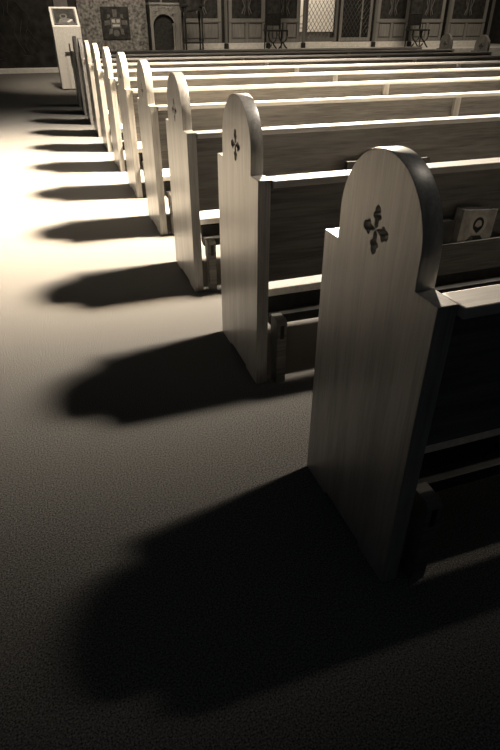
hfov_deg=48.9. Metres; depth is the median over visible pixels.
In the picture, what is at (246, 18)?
bay
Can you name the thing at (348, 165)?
hymnal
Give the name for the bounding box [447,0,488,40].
bay
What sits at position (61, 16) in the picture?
lectern icon
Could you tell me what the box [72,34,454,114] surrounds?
pew
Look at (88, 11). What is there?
wall
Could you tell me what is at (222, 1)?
wall
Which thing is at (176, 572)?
floor
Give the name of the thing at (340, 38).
gate
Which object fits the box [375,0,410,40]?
bay
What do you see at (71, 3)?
wall
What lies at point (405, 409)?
pew
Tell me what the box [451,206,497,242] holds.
book
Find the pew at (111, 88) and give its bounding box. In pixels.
[102,47,499,171]
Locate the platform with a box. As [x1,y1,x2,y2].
[185,43,499,55]
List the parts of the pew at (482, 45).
panel, rail, backrest, panel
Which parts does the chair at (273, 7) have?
post, backrest, seat, post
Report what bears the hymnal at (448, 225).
on the pew at (272, 228)
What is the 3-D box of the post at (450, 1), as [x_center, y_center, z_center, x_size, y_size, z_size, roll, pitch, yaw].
[6.643,-12.335,18.178,0.125,2.500,0.079,-11,34,-16]
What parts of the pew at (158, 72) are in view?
panel, rail, backrest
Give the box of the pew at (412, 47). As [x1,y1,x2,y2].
[70,46,421,106]
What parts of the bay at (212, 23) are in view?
raised panel, moulding, raised panel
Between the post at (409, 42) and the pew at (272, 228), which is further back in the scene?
the post at (409, 42)
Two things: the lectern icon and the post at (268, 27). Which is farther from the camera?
the post at (268, 27)
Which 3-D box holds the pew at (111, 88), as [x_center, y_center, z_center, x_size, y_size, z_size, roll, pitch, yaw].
[1.804,-3.132,6.205,6.650,1.048,0.550,-11,34,-16]
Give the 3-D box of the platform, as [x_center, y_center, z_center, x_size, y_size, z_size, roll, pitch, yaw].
[2.906,-11.265,19.276,13.220,0.500,6.200,-11,34,-16]
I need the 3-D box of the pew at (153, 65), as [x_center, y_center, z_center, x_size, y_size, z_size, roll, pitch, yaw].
[1.152,-4.160,7.792,6.650,1.048,0.550,-11,34,-16]
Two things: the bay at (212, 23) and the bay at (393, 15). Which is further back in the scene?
the bay at (393, 15)
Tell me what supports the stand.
on the platform
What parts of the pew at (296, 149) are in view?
panel, seat, rail, backrest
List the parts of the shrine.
cornice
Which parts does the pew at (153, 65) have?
panel, rail, backrest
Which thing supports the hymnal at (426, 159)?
on the pew at (296, 149)
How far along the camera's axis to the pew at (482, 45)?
8.13 m
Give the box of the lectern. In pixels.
[48,7,83,89]
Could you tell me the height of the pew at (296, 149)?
1.048 m
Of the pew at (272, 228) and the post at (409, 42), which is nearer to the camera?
the pew at (272, 228)
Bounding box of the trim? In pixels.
[185,40,475,48]
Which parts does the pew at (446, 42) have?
panel, rail, backrest, panel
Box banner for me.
[100,7,130,38]
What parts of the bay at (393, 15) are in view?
raised panel, moulding, raised panel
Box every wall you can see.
[47,0,149,66]
[76,0,148,50]
[178,0,447,42]
[442,0,499,43]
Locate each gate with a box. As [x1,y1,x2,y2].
[305,0,338,40]
[338,0,373,40]
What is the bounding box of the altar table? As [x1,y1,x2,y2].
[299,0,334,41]
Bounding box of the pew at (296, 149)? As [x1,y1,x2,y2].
[166,72,499,291]
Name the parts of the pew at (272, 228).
panel, seat, rail, backrest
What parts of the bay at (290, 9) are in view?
raised panel, raised panel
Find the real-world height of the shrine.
2.300 m
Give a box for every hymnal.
[344,160,356,169]
[421,156,429,162]
[443,218,454,243]
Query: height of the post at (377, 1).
2.500 m
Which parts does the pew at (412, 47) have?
panel, panel, rail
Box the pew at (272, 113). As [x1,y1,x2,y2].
[137,60,499,234]
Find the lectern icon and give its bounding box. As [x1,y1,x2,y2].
[51,8,77,24]
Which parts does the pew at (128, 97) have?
panel, seat, rail, backrest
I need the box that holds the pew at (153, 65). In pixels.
[84,40,499,136]
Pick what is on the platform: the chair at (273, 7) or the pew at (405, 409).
the chair at (273, 7)
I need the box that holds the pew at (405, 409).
[307,146,499,582]
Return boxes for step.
[0,67,58,73]
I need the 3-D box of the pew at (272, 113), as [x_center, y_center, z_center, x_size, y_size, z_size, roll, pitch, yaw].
[2.457,-2.104,4.619,6.650,1.048,0.550,-11,34,-16]
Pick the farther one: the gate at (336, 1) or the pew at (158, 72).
the gate at (336, 1)
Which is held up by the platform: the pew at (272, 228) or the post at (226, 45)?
the post at (226, 45)
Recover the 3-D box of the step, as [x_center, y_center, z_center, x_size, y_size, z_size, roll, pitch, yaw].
[-9.663,-7.849,14.332,9.100,0.100,0.550,-11,34,-16]
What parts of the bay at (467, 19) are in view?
raised panel, moulding, raised panel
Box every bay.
[183,0,221,42]
[228,0,264,42]
[270,0,300,42]
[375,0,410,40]
[411,0,445,40]
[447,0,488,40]
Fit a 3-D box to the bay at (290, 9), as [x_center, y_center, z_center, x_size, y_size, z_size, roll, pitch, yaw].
[1.070,-11.457,16.605,1.070,2.420,0.100,-11,34,-16]
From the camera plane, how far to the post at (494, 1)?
18.89 m
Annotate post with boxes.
[224,0,228,48]
[266,26,269,47]
[301,0,306,47]
[371,0,378,46]
[407,25,412,46]
[444,0,452,33]
[486,0,495,36]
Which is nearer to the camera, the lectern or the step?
the lectern
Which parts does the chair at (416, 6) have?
post, backrest, seat, post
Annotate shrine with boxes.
[145,0,182,49]
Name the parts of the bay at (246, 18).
raised panel, moulding, raised panel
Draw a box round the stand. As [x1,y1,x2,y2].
[179,0,203,49]
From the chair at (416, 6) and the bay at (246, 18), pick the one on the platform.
the chair at (416, 6)
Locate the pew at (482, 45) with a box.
[77,35,491,124]
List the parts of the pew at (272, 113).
panel, seat, rail, backrest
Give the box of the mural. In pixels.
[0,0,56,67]
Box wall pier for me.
[53,0,67,6]
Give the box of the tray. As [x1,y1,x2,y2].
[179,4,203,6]
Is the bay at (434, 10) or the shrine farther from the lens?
the bay at (434, 10)
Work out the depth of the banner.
15.57 m
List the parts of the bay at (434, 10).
raised panel, raised panel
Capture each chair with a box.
[263,0,287,48]
[404,0,429,46]
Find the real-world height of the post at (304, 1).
2.500 m
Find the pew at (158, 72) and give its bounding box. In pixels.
[92,43,499,151]
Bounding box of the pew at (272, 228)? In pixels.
[217,93,499,383]
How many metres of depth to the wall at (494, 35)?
20.65 m
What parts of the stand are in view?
leg, leg, leg, leg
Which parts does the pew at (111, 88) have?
panel, rail, backrest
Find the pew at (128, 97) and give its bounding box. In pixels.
[116,52,499,197]
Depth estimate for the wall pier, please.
14.98 m
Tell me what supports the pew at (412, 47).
on the floor
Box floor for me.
[0,73,499,749]
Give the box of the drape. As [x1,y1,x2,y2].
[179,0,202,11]

